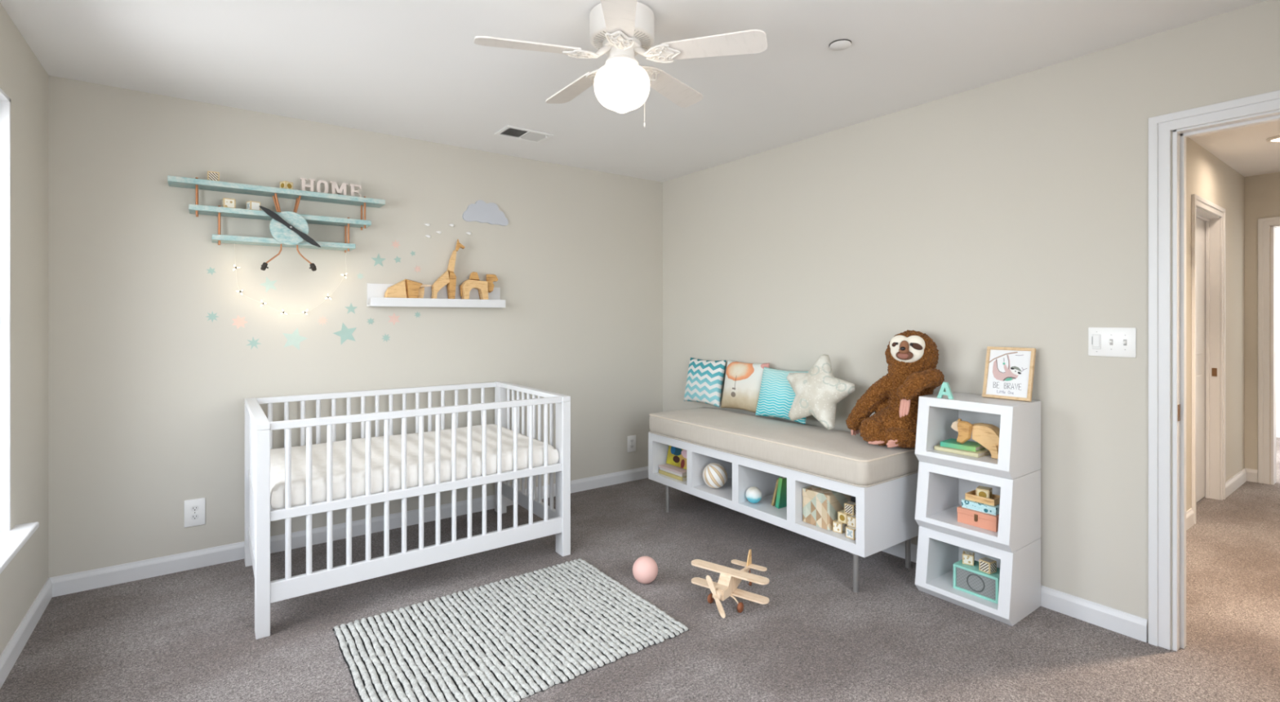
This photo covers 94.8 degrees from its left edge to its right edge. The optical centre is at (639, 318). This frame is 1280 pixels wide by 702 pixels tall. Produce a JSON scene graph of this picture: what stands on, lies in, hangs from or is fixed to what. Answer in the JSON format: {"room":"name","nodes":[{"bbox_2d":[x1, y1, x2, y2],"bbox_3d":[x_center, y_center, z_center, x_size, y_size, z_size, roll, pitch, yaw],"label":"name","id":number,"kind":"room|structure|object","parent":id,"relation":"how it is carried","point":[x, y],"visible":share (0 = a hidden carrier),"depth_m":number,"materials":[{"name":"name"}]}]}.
{"room":"bedroom","nodes":[
{"label":"bedroom","id":0,"kind":"room"},
{"bbox_2d":[0,2,48,655],"bbox_3d":[-1.597,0.084,1.052,0.120,2.440,4.120,0,0,-36],"label":"wall","id":1,"kind":"structure","parent":0,"point":[24,79],"depth_m":2.43,"materials":[{"name":"paint"}]},
{"bbox_2d":[0,88,39,573],"bbox_3d":[-2.088,-0.002,1.780,0.183,1.656,1.215,0,0,-36],"label":"window","id":2,"kind":"structure","parent":1,"relation":"in","point":[11,541],"depth_m":2.21,"materials":[{"name":"paint"}]},
{"bbox_2d":[0,577,52,688],"bbox_3d":[-1.542,1.259,1.092,0.014,0.090,4.120,0,0,-36],"label":"baseboard","id":3,"kind":"structure","parent":1,"relation":"attached to","point":[9,656],"depth_m":2.34,"materials":[{"name":"paint"}]},
{"bbox_2d":[48,75,662,577],"bbox_3d":[-1.324,0.084,3.879,3.898,2.440,0.120,0,0,-36],"label":"wall","id":4,"kind":"structure","parent":0,"point":[147,393],"depth_m":3.29,"materials":[{"name":"paint"}]},
{"bbox_2d":[184,497,205,527],"bbox_3d":[-2.322,1.014,3.068,0.088,0.140,0.009,0,0,-36],"label":"wall outlet","id":5,"kind":"object","parent":4,"relation":"attached to","point":[194,509],"visible":1,"depth_m":3.07,"materials":[{"name":"white plastic"}]},
{"bbox_2d":[191,505,199,519],"bbox_3d":[-2.320,1.014,3.066,0.034,0.071,0.002,0,0,-36],"label":"receptacle","id":6,"kind":"object","parent":5,"relation":"attached to","point":[194,508],"depth_m":3.07,"materials":[{"name":"white plastic"}]},
{"bbox_2d":[206,266,216,275],"bbox_3d":[-2.268,-0.250,3.112,0.044,0.045,0.001,0,0,-36],"label":"sticker","id":7,"kind":"object","parent":4,"relation":"attached to","point":[211,270],"visible":1,"depth_m":3.11,"materials":[{"name":"teal paper"}]},
{"bbox_2d":[206,311,217,321],"bbox_3d":[-2.264,-0.008,3.115,0.062,0.062,0.001,0,0,-36],"label":"sticker","id":8,"kind":"object","parent":4,"relation":"attached to","point":[212,316],"visible":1,"depth_m":3.12,"materials":[{"name":"teal paper"}]},
{"bbox_2d":[231,315,247,328],"bbox_3d":[-2.167,0.021,3.186,0.074,0.076,0.001,0,0,-36],"label":"sticker","id":9,"kind":"object","parent":4,"relation":"attached to","point":[239,322],"visible":1,"depth_m":3.19,"materials":[{"name":"pink paper"}]},
{"bbox_2d":[247,337,260,349],"bbox_3d":[-2.116,0.136,3.224,0.074,0.074,0.001,0,0,-36],"label":"sticker","id":10,"kind":"object","parent":4,"relation":"attached to","point":[253,343],"visible":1,"depth_m":3.22,"materials":[{"name":"teal paper"}]},
{"bbox_2d":[259,276,276,292],"bbox_3d":[-2.062,-0.186,3.263,0.085,0.089,0.001,0,0,-36],"label":"sticker","id":11,"kind":"object","parent":4,"relation":"attached to","point":[268,284],"visible":1,"depth_m":3.26,"materials":[{"name":"paper"}]},
{"bbox_2d":[167,175,385,271],"bbox_3d":[-1.945,-0.482,3.229,1.007,0.459,0.193,0,0,-36],"label":"shelf","id":12,"kind":"object","parent":4,"relation":"attached to","point":[288,228],"visible":1,"depth_m":3.17,"materials":[{"name":"teal paint"}]},
{"bbox_2d":[207,170,219,181],"bbox_3d":[-2.202,-0.727,3.038,0.050,0.050,0.050,0,0,-36],"label":"block","id":13,"kind":"object","parent":12,"relation":"on","point":[211,175],"visible":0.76,"depth_m":3.02,"materials":[{"name":"beige wood"}]},
{"bbox_2d":[222,197,235,208],"bbox_3d":[-2.151,-0.597,3.078,0.052,0.052,0.052,0,0,-43],"label":"block","id":14,"kind":"object","parent":12,"relation":"on","point":[226,202],"visible":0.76,"depth_m":3.06,"materials":[{"name":"beige wood"}]},
{"bbox_2d":[246,200,260,210],"bbox_3d":[-2.064,-0.596,3.141,0.050,0.050,0.050,0,0,34],"label":"block","id":15,"kind":"object","parent":12,"relation":"on","point":[251,205],"visible":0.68,"depth_m":3.12,"materials":[{"name":"white wood"}]},
{"bbox_2d":[280,181,293,189],"bbox_3d":[-1.943,-0.725,3.233,0.046,0.046,0.046,0,0,22],"label":"block","id":16,"kind":"object","parent":12,"relation":"on","point":[284,184],"visible":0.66,"depth_m":3.22,"materials":[{"name":"beige wood"}]},
{"bbox_2d":[232,244,346,314],"bbox_3d":[-1.951,-0.209,3.307,0.554,0.378,0.040,0,0,-36],"label":"string lights","id":17,"kind":"object","parent":12,"relation":"hanging from","point":[235,267],"visible":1,"depth_m":3.28,"materials":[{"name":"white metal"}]},
{"bbox_2d":[300,177,315,191],"bbox_3d":[-1.866,-0.742,3.302,0.072,0.080,0.018,0,0,-36],"label":"letter","id":18,"kind":"object","parent":12,"relation":"on","point":[304,185],"visible":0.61,"depth_m":3.29,"materials":[{"name":"white wood"}]},
{"bbox_2d":[315,180,328,193],"bbox_3d":[-1.806,-0.742,3.346,0.059,0.080,0.018,0,0,-36],"label":"letter","id":19,"kind":"object","parent":12,"relation":"on","point":[326,184],"visible":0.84,"depth_m":3.34,"materials":[{"name":"white wood"}]},
{"bbox_2d":[329,181,347,195],"bbox_3d":[-1.738,-0.742,3.396,0.092,0.080,0.018,0,0,-36],"label":"letter","id":20,"kind":"object","parent":12,"relation":"on","point":[335,187],"visible":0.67,"depth_m":3.39,"materials":[{"name":"white wood"}]},
{"bbox_2d":[349,183,361,196],"bbox_3d":[-1.667,-0.742,3.448,0.060,0.080,0.018,0,0,-36],"label":"letter","id":21,"kind":"object","parent":12,"relation":"on","point":[353,191],"visible":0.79,"depth_m":3.44,"materials":[{"name":"white wood"}]},
{"bbox_2d":[282,328,307,350],"bbox_3d":[-1.957,0.119,3.340,0.126,0.129,0.001,0,0,-36],"label":"sticker","id":22,"kind":"object","parent":4,"relation":"attached to","point":[294,339],"visible":1,"depth_m":3.34,"materials":[{"name":"paper"}]},
{"bbox_2d":[317,315,328,324],"bbox_3d":[-1.845,0.014,3.422,0.059,0.062,0.001,0,0,-36],"label":"sticker","id":23,"kind":"object","parent":4,"relation":"attached to","point":[322,320],"visible":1,"depth_m":3.42,"materials":[{"name":"paper"}]},
{"bbox_2d":[333,323,356,344],"bbox_3d":[-1.751,0.092,3.491,0.129,0.133,0.001,0,0,-36],"label":"sticker","id":24,"kind":"object","parent":4,"relation":"attached to","point":[345,333],"visible":1,"depth_m":3.49,"materials":[{"name":"teal paper"}]},
{"bbox_2d":[49,466,648,597],"bbox_3d":[-1.284,1.259,3.825,3.658,0.090,0.014,0,0,-36],"label":"baseboard","id":25,"kind":"structure","parent":4,"relation":"attached to","point":[64,584],"depth_m":3.18,"materials":[{"name":"paint"}]},
{"bbox_2d":[345,302,357,313],"bbox_3d":[-1.724,-0.059,3.511,0.072,0.069,0.001,0,0,-36],"label":"sticker","id":26,"kind":"object","parent":4,"relation":"attached to","point":[351,308],"visible":1,"depth_m":3.51,"materials":[{"name":"teal paper"}]},
{"bbox_2d":[357,272,364,279],"bbox_3d":[-1.683,-0.253,3.540,0.042,0.043,0.001,0,0,-36],"label":"sticker","id":27,"kind":"object","parent":4,"relation":"attached to","point":[360,276],"visible":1,"depth_m":3.54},
{"bbox_2d":[366,318,374,324],"bbox_3d":[-1.636,0.018,3.575,0.047,0.046,0.001,0,0,-36],"label":"sticker","id":28,"kind":"object","parent":4,"relation":"attached to","point":[370,321],"visible":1,"depth_m":3.57,"materials":[{"name":"teal paper"}]},
{"bbox_2d":[371,253,385,266],"bbox_3d":[-1.600,-0.357,3.601,0.088,0.083,0.001,0,0,-36],"label":"sticker","id":29,"kind":"object","parent":4,"relation":"attached to","point":[378,260],"visible":1,"depth_m":3.60,"materials":[{"name":"teal paper"}]},
{"bbox_2d":[382,334,390,341],"bbox_3d":[-1.565,0.121,3.627,0.057,0.057,0.001,0,0,-36],"label":"sticker","id":30,"kind":"object","parent":4,"relation":"attached to","point":[385,337],"visible":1,"depth_m":3.62,"materials":[{"name":"teal paper"}]},
{"bbox_2d":[388,312,399,324],"bbox_3d":[-1.527,0.005,3.654,0.071,0.082,0.001,0,0,-36],"label":"sticker","id":31,"kind":"object","parent":4,"relation":"attached to","point":[393,318],"visible":1,"depth_m":3.65,"materials":[{"name":"pink paper"}]},
{"bbox_2d":[391,240,400,248],"bbox_3d":[-1.519,-0.460,3.661,0.060,0.060,0.001,0,0,-36],"label":"sticker","id":32,"kind":"object","parent":4,"relation":"attached to","point":[395,244],"visible":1,"depth_m":3.66,"materials":[{"name":"pink paper"}]},
{"bbox_2d":[393,256,400,262],"bbox_3d":[-1.512,-0.365,3.666,0.047,0.047,0.001,0,0,-36],"label":"sticker","id":33,"kind":"object","parent":4,"relation":"attached to","point":[397,259],"visible":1,"depth_m":3.67,"materials":[{"name":"green paper"}]},
{"bbox_2d":[414,311,420,317],"bbox_3d":[-1.412,-0.022,3.739,0.045,0.044,0.001,0,0,-36],"label":"sticker","id":34,"kind":"object","parent":4,"relation":"attached to","point":[417,314],"visible":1,"depth_m":3.74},
{"bbox_2d":[413,265,422,272],"bbox_3d":[-1.412,-0.311,3.739,0.052,0.052,0.001,0,0,-36],"label":"sticker","id":35,"kind":"object","parent":4,"relation":"attached to","point":[417,268],"visible":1,"depth_m":3.74,"materials":[{"name":"paper"}]},
{"bbox_2d":[367,283,505,307],"bbox_3d":[-1.282,-0.141,3.771,0.848,0.140,0.101,0,0,-36],"label":"ledge shelf","id":36,"kind":"object","parent":4,"relation":"attached to","point":[375,291],"visible":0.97,"depth_m":3.75,"materials":[{"name":"white paint"}]},
{"bbox_2d":[384,279,431,297],"bbox_3d":[-1.441,-0.163,3.657,0.282,0.158,0.070,0,0,-36],"label":"lion","id":37,"kind":"object","parent":36,"relation":"on","point":[406,288],"visible":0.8,"depth_m":3.63},
{"bbox_2d":[431,239,465,298],"bbox_3d":[-1.239,-0.300,3.804,0.218,0.432,0.054,0,0,-36],"label":"giraffe","id":38,"kind":"object","parent":36,"relation":"on","point":[449,277],"visible":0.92,"depth_m":3.79,"materials":[{"name":"brown wood"}]},
{"bbox_2d":[459,271,497,299],"bbox_3d":[-1.072,-0.196,3.926,0.260,0.223,0.060,0,0,-36],"label":"camel","id":39,"kind":"object","parent":36,"relation":"on","point":[486,286],"visible":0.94,"depth_m":3.90,"materials":[{"name":"brown wood"}]},
{"bbox_2d":[462,200,508,226],"bbox_3d":[-1.047,-0.719,3.998,0.321,0.157,0.014,0,0,-36],"label":"cloud","id":40,"kind":"object","parent":4,"relation":"attached to","point":[481,211],"visible":1,"depth_m":3.99,"materials":[{"name":"white paper"}]},
{"bbox_2d":[626,435,635,452],"bbox_3d":[-0.066,1.007,4.719,0.084,0.130,0.009,0,0,-36],"label":"wall outlet","id":41,"kind":"object","parent":4,"relation":"attached to","point":[631,440],"visible":1,"depth_m":4.71,"materials":[{"name":"white plastic"}]},
{"bbox_2d":[0,436,1279,701],"bbox_3d":[2.757,1.354,4.127,10.778,0.100,4.540,0,0,-36],"label":"floor","id":42,"kind":"structure","parent":0,"point":[185,636],"depth_m":2.49,"materials":[{"name":"carpet"}]},
{"bbox_2d":[244,381,570,639],"bbox_3d":[-1.250,0.867,3.196,1.455,0.875,0.950,0,0,-36],"label":"crib","id":43,"kind":"object","parent":42,"relation":"on","point":[259,513],"visible":0.91,"depth_m":2.84,"materials":[{"name":"white wood"}]},
{"bbox_2d":[270,423,558,509],"bbox_3d":[-1.246,0.749,3.191,1.350,0.112,0.860,0,0,-36],"label":"mattress","id":44,"kind":"object","parent":43,"relation":"on","point":[318,451],"visible":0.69,"depth_m":2.94,"materials":[{"name":"fabric"}]},
{"bbox_2d":[332,558,688,701],"bbox_3d":[-0.540,1.295,2.457,1.205,0.018,0.893,0,0,-36],"label":"rug","id":45,"kind":"object","parent":42,"relation":"on","point":[515,639],"visible":1,"depth_m":2.38,"materials":[{"name":"fabric"}]},
{"bbox_2d":[632,555,657,583],"bbox_3d":[0.026,1.241,2.900,0.126,0.126,0.126,0,0,-36],"label":"ball","id":46,"kind":"object","parent":42,"relation":"on","point":[645,569],"visible":1,"depth_m":2.86,"materials":[{"name":"pink plastic"}]},
{"bbox_2d":[691,549,768,617],"bbox_3d":[0.446,1.215,2.715,0.363,0.178,0.367,0,0,-17],"label":"airplane","id":47,"kind":"object","parent":42,"relation":"on","point":[730,579],"visible":1,"depth_m":2.64,"materials":[{"name":"brown wood"}]},
{"bbox_2d":[648,431,919,592],"bbox_3d":[0.770,1.048,3.575,0.548,0.512,1.672,0,0,-36],"label":"storage bench","id":48,"kind":"object","parent":42,"relation":"on","point":[885,513],"visible":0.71,"depth_m":3.08,"materials":[{"name":"white paint"}]},
{"bbox_2d":[658,469,686,481],"bbox_3d":[0.272,1.056,3.999,0.170,0.024,0.250,0,0,-36],"label":"book","id":49,"kind":"object","parent":48,"relation":"in","point":[680,478],"visible":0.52,"depth_m":3.93,"materials":[{"name":"paper"}]},
{"bbox_2d":[659,467,686,477],"bbox_3d":[0.273,1.035,4.003,0.165,0.017,0.235,0,0,-36],"label":"book","id":50,"kind":"object","parent":49,"relation":"on","point":[660,468],"visible":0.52,"depth_m":3.93,"materials":[{"name":"paper"}]},
{"bbox_2d":[658,463,686,475],"bbox_3d":[0.268,1.019,3.996,0.160,0.013,0.250,0,0,-36],"label":"book","id":51,"kind":"object","parent":50,"relation":"on","point":[682,471],"visible":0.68,"depth_m":3.95,"materials":[{"name":"paper"}]},
{"bbox_2d":[666,445,686,469],"bbox_3d":[0.288,0.937,3.986,0.043,0.149,0.300,0,0,-36],"label":"book","id":52,"kind":"object","parent":51,"relation":"on","point":[676,456],"visible":0.48,"depth_m":4.02,"materials":[{"name":"yellow paper"}]},
{"bbox_2d":[702,462,727,488],"bbox_3d":[0.471,0.988,3.693,0.156,0.156,0.156,0,0,-9],"label":"striped ball","id":53,"kind":"object","parent":48,"relation":"in","point":[714,474],"visible":1,"depth_m":3.64,"materials":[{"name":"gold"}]},
{"bbox_2d":[745,486,761,503],"bbox_3d":[0.656,1.019,3.390,0.092,0.092,0.092,0,0,-36],"label":"ball","id":54,"kind":"object","parent":48,"relation":"in","point":[753,495],"visible":1,"depth_m":3.36,"materials":[{"name":"white plastic"}]},
{"bbox_2d":[771,478,778,506],"bbox_3d":[0.817,0.986,3.365,0.130,0.163,0.059,0,0,-36],"label":"book","id":55,"kind":"object","parent":48,"relation":"in","point":[774,499],"visible":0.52,"depth_m":3.33,"materials":[{"name":"beige paper"}]},
{"bbox_2d":[775,476,786,508],"bbox_3d":[0.833,0.979,3.334,0.140,0.177,0.054,0,0,-36],"label":"book","id":56,"kind":"object","parent":48,"relation":"in","point":[781,495],"visible":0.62,"depth_m":3.29,"materials":[{"name":"green paper"}]},
{"bbox_2d":[648,407,919,487],"bbox_3d":[0.767,0.715,3.571,0.556,0.154,1.686,0,0,-36],"label":"bench cushion","id":57,"kind":"object","parent":48,"relation":"on","point":[840,456],"visible":0.92,"depth_m":3.19,"materials":[{"name":"fabric"}]},
{"bbox_2d":[684,357,726,407],"bbox_3d":[0.478,0.469,4.361,0.137,0.333,0.392,0,0,-39],"label":"throw pillow","id":58,"kind":"object","parent":57,"relation":"on","point":[704,381],"visible":1,"depth_m":4.29,"materials":[{"name":"teal fabric"}]},
{"bbox_2d":[720,360,769,413],"bbox_3d":[0.717,0.466,4.028,0.146,0.338,0.392,0,0,-38],"label":"throw pillow","id":59,"kind":"object","parent":57,"relation":"on","point":[742,384],"visible":0.85,"depth_m":3.97,"materials":[{"name":"fabric"}]},
{"bbox_2d":[755,366,808,424],"bbox_3d":[0.904,0.478,3.700,0.152,0.314,0.403,0,0,-38],"label":"throw pillow","id":60,"kind":"object","parent":57,"relation":"on","point":[776,395],"visible":0.72,"depth_m":3.68,"materials":[{"name":"teal fabric"}]},
{"bbox_2d":[786,354,854,430],"bbox_3d":[1.030,0.420,3.402,0.184,0.415,0.442,0,0,-42],"label":"star pillow","id":61,"kind":"object","parent":57,"relation":"on","point":[818,393],"visible":1,"depth_m":3.34,"materials":[{"name":"fabric"}]},
{"bbox_2d":[845,329,944,448],"bbox_3d":[1.321,0.358,3.014,0.398,0.592,0.425,0,0,0],"label":"plush","id":62,"kind":"object","parent":57,"relation":"on","point":[912,357],"visible":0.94,"depth_m":2.95,"materials":[{"name":"brown fabric"}]},
{"bbox_2d":[802,485,851,530],"bbox_3d":[0.975,0.980,3.073,0.183,0.176,0.170,0,0,-36],"label":"box","id":63,"kind":"object","parent":48,"relation":"in","point":[821,506],"visible":0.78,"depth_m":3.01,"materials":[{"name":"cardboard"}]},
{"bbox_2d":[832,519,846,533],"bbox_3d":[1.000,1.043,2.946,0.050,0.050,0.050,0,0,-43],"label":"block","id":64,"kind":"object","parent":48,"relation":"in","point":[839,527],"visible":0.73,"depth_m":2.93,"materials":[{"name":"beige wood"}]},
{"bbox_2d":[837,510,849,524],"bbox_3d":[1.024,0.993,2.938,0.050,0.050,0.050,0,0,-39],"label":"block","id":65,"kind":"object","parent":64,"relation":"on","point":[842,517],"visible":0.73,"depth_m":2.92,"materials":[{"name":"beige wood"}]},
{"bbox_2d":[844,501,855,515],"bbox_3d":[1.047,0.943,2.915,0.050,0.050,0.050,0,0,-41],"label":"block","id":66,"kind":"object","parent":65,"relation":"on","point":[849,507],"visible":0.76,"depth_m":2.90,"materials":[{"name":"beige wood"}]},
{"bbox_2d":[845,526,855,540],"bbox_3d":[1.037,1.043,2.861,0.050,0.050,0.050,0,0,-30],"label":"block","id":67,"kind":"object","parent":48,"relation":"in","point":[850,531],"visible":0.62,"depth_m":2.85,"materials":[{"name":"beige wood"}]},
{"bbox_2d":[847,515,855,528],"bbox_3d":[1.049,0.993,2.879,0.050,0.050,0.050,0,0,-36],"label":"block","id":68,"kind":"object","parent":67,"relation":"on","point":[851,518],"visible":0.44,"depth_m":2.87,"materials":[{"name":"beige wood"}]},
{"bbox_2d":[915,525,1040,626],"bbox_3d":[1.561,1.150,2.731,0.332,0.309,0.410,0,0,-36],"label":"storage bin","id":69,"kind":"object","parent":42,"relation":"on","point":[1020,578],"visible":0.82,"depth_m":2.62,"materials":[{"name":"white paint"}]},
{"bbox_2d":[953,559,999,604],"bbox_3d":[1.548,1.188,2.669,0.120,0.112,0.192,0,0,-36],"label":"radio","id":70,"kind":"object","parent":69,"relation":"in","point":[968,579],"visible":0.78,"depth_m":2.64,"materials":[{"name":"green paint"}]},
{"bbox_2d":[962,551,974,565],"bbox_3d":[1.516,1.108,2.715,0.046,0.046,0.046,0,0,34],"label":"block","id":71,"kind":"object","parent":70,"relation":"on","point":[968,557],"visible":1,"depth_m":2.70,"materials":[{"name":"beige wood"}]},
{"bbox_2d":[978,557,996,574],"bbox_3d":[1.554,1.106,2.629,0.050,0.050,0.050,0,0,-28],"label":"block","id":72,"kind":"object","parent":70,"relation":"on","point":[986,565],"visible":1,"depth_m":2.61,"materials":[{"name":"beige wood"}]},
{"bbox_2d":[915,461,1040,552],"bbox_3d":[1.561,0.839,2.731,0.332,0.309,0.410,0,0,-36],"label":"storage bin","id":73,"kind":"object","parent":69,"relation":"on","point":[940,489],"visible":0.86,"depth_m":2.63,"materials":[{"name":"white paint"}]},
{"bbox_2d":[915,391,1040,479],"bbox_3d":[1.561,0.529,2.731,0.332,0.309,0.410,0,0,-36],"label":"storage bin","id":74,"kind":"object","parent":73,"relation":"on","point":[1019,422],"visible":0.85,"depth_m":2.63,"materials":[{"name":"white paint"}]},
{"bbox_2d":[937,382,954,399],"bbox_3d":[1.421,0.336,2.737,0.018,0.075,0.069,0,0,-43],"label":"letter","id":75,"kind":"object","parent":74,"relation":"on","point":[944,386],"visible":1,"depth_m":2.73,"materials":[{"name":"green paint"}]},
{"bbox_2d":[934,444,991,457],"bbox_3d":[1.505,0.613,2.741,0.140,0.019,0.196,0,0,-36],"label":"book","id":76,"kind":"object","parent":74,"relation":"in","point":[985,451],"visible":0.64,"depth_m":2.69,"materials":[{"name":"beige paper"}]},
{"bbox_2d":[940,438,985,452],"bbox_3d":[1.511,0.593,2.751,0.120,0.021,0.155,0,0,-40],"label":"book","id":77,"kind":"object","parent":76,"relation":"on","point":[975,446],"visible":0.86,"depth_m":2.72,"materials":[{"name":"green paper"}]},
{"bbox_2d":[951,418,999,458],"bbox_3d":[1.546,0.547,2.697,0.090,0.152,0.229,0,0,-36],"label":"bear","id":78,"kind":"object","parent":74,"relation":"in","point":[987,435],"visible":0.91,"depth_m":2.67},
{"bbox_2d":[982,346,1035,401],"bbox_3d":[1.704,0.255,2.721,0.073,0.239,0.200,0,0,-37],"label":"framed print","id":79,"kind":"object","parent":74,"relation":"on","point":[1009,371],"visible":1,"depth_m":2.71,"materials":[{"name":"brown wood"}]},
{"bbox_2d":[956,506,999,532],"bbox_3d":[1.552,0.900,2.666,0.132,0.066,0.168,0,0,-36],"label":"box","id":80,"kind":"object","parent":73,"relation":"in","point":[966,516],"visible":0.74,"depth_m":2.62,"materials":[{"name":"pink metal"}]},
{"bbox_2d":[961,498,999,515],"bbox_3d":[1.560,0.850,2.670,0.105,0.034,0.148,0,0,-36],"label":"floral box","id":81,"kind":"object","parent":80,"relation":"on","point":[993,510],"visible":0.49,"depth_m":2.63,"materials":[{"name":"blue paper"}]},
{"bbox_2d":[964,489,999,506],"bbox_3d":[1.566,0.818,2.679,0.091,0.028,0.124,0,0,-36],"label":"wooden tray","id":82,"kind":"object","parent":81,"relation":"on","point":[971,495],"visible":0.82,"depth_m":2.66,"materials":[{"name":"brown wood"}]},
{"bbox_2d":[976,485,992,499],"bbox_3d":[1.566,0.800,2.678,0.054,0.054,0.054,0,0,43],"label":"block","id":83,"kind":"object","parent":82,"relation":"in","point":[983,491],"visible":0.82,"depth_m":2.66,"materials":[{"name":"beige wood"}]},
{"bbox_2d":[0,0,1279,182],"bbox_3d":[1.458,-1.186,3.176,7.558,0.100,4.540,0,0,-36],"label":"ceiling","id":84,"kind":"structure","parent":0,"point":[416,69],"depth_m":2.60,"materials":[{"name":"paint"}]},
{"bbox_2d":[494,124,553,142],"bbox_3d":[-0.714,-1.126,3.624,0.304,0.020,0.200,0,0,-36],"label":"ceiling vent","id":85,"kind":"object","parent":84,"relation":"in","point":[511,131],"visible":1,"depth_m":3.62,"materials":[{"name":"white plastic"}]},
{"bbox_2d":[474,0,767,127],"bbox_3d":[-0.029,-0.937,2.188,0.984,0.397,1.032,0,0,18],"label":"ceiling fan","id":86,"kind":"object","parent":84,"relation":"attached to","point":[621,29],"visible":1,"depth_m":2.12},
{"bbox_2d":[829,39,851,50],"bbox_3d":[0.829,-1.129,2.434,0.088,0.010,0.088,0,0,-36],"label":"smoke detector","id":87,"kind":"object","parent":84,"relation":"attached to","point":[840,44],"visible":1,"depth_m":2.42,"materials":[{"name":"paint"}]},
{"bbox_2d":[1266,134,1279,142],"bbox_3d":[4.031,-1.125,3.683,0.150,0.020,0.150,0,0,-36],"label":"recessed light","id":88,"kind":"object","parent":84,"relation":"in","point":[1277,138],"visible":1,"depth_m":3.69,"materials":[{"name":"white glass"}]},
{"bbox_2d":[662,0,1279,649],"bbox_3d":[1.453,0.084,3.283,0.120,2.440,4.120,0,0,-36],"label":"wall","id":89,"kind":"structure","parent":0,"point":[1013,211],"depth_m":2.80,"materials":[{"name":"paint"}]},
{"bbox_2d":[881,541,1147,642],"bbox_3d":[1.111,1.259,3.637,0.014,0.090,3.146,0,0,-36],"label":"baseboard","id":90,"kind":"structure","parent":89,"relation":"attached to","point":[1118,621],"depth_m":2.52,"materials":[{"name":"paint"}]},
{"bbox_2d":[1088,327,1136,357],"bbox_3d":[1.969,0.100,2.459,0.020,0.122,0.162,0,0,-36],"label":"light switch","id":91,"kind":"object","parent":89,"relation":"attached to","point":[1102,341],"visible":1,"depth_m":2.46,"materials":[{"name":"white plastic"}]},
{"bbox_2d":[1148,89,1279,649],"bbox_3d":[2.318,0.251,1.984,0.018,2.107,0.935,0,0,-36],"label":"trim","id":92,"kind":"structure","parent":89,"relation":"attached to","point":[1160,126],"depth_m":2.33,"materials":[{"name":"paint"}]},
{"bbox_2d":[1172,109,1279,651],"bbox_3d":[2.377,0.281,2.020,0.120,2.047,0.808,0,0,-36],"label":"door frame","id":93,"kind":"structure","parent":89,"relation":"in","point":[1179,135],"depth_m":2.31,"materials":[{"name":"paint"}]},
{"bbox_2d":[1186,137,1244,511],"bbox_3d":[3.442,0.084,3.766,3.660,2.440,0.120,0,0,-36],"label":"wall","id":94,"kind":"structure","parent":0,"point":[1208,177],"depth_m":4.35,"materials":[{"name":"paint"}]},
{"bbox_2d":[1186,508,1194,530],"bbox_3d":[2.750,1.254,3.177,1.848,0.100,0.014,0,0,-36],"label":"baseboard","id":95,"kind":"structure","parent":94,"relation":"attached to","point":[1189,513],"depth_m":3.67,"materials":[{"name":"paint"}]},
{"bbox_2d":[1195,205,1220,502],"bbox_3d":[3.819,0.287,4.042,0.775,2.035,0.120,0,0,-36],"label":"door","id":96,"kind":"structure","parent":94,"relation":"in","point":[1207,224],"depth_m":4.23,"materials":[{"name":"paint"}]},
{"bbox_2d":[1191,193,1225,524],"bbox_3d":[3.860,0.259,3.986,0.881,2.091,0.018,0,0,-36],"label":"trim","id":97,"kind":"structure","parent":94,"relation":"attached to","point":[1197,201],"depth_m":3.83,"materials":[{"name":"paint"}]},
{"bbox_2d":[1225,467,1246,498],"bbox_3d":[4.543,1.254,4.489,0.788,0.100,0.014,0,0,-36],"label":"baseboard","id":98,"kind":"structure","parent":94,"relation":"attached to","point":[1237,480],"depth_m":4.47,"materials":[{"name":"paint"}]},
{"bbox_2d":[1244,172,1279,484],"bbox_3d":[5.353,0.084,4.151,0.120,2.440,1.515,0,0,-36],"label":"wall","id":99,"kind":"structure","parent":0,"point":[1261,192],"depth_m":4.69,"materials":[{"name":"paint"}]},
{"bbox_2d":[1244,467,1257,483],"bbox_3d":[4.873,1.254,4.693,0.014,0.100,0.075,0,0,-36],"label":"baseboard","id":100,"kind":"structure","parent":99,"relation":"attached to","point":[1251,474],"depth_m":4.68,"materials":[{"name":"paint"}]},
{"bbox_2d":[1257,216,1279,484],"bbox_3d":[5.170,0.259,4.284,0.018,2.091,0.931,0,0,-36],"label":"trim","id":101,"kind":"structure","parent":99,"relation":"attached to","point":[1264,224],"depth_m":4.63,"materials":[{"name":"paint"}]},
{"bbox_2d":[1271,224,1279,484],"bbox_3d":[5.230,0.287,4.319,0.120,2.035,0.810,0,0,-36],"label":"door","id":102,"kind":"structure","parent":99,"relation":"in","point":[1273,227],"depth_m":4.61,"materials":[{"name":"paint"}]},
{"bbox_2d":[1275,227,1279,426],"bbox_3d":[6.127,0.084,5.514,2.740,2.440,3.040,0,0,-36],"label":"wall","id":103,"kind":"structure","parent":0,"point":[1277,229],"depth_m":6.45,"materials":[{"name":"paint"}]},
{"bbox_2d":[1275,426,1279,437],"bbox_3d":[7.130,1.249,6.248,0.014,0.110,2.800,0,0,-36],"label":"baseboard","id":104,"kind":"structure","parent":103,"relation":"attached to","point":[1277,428],"depth_m":6.44,"materials":[{"name":"paint"}]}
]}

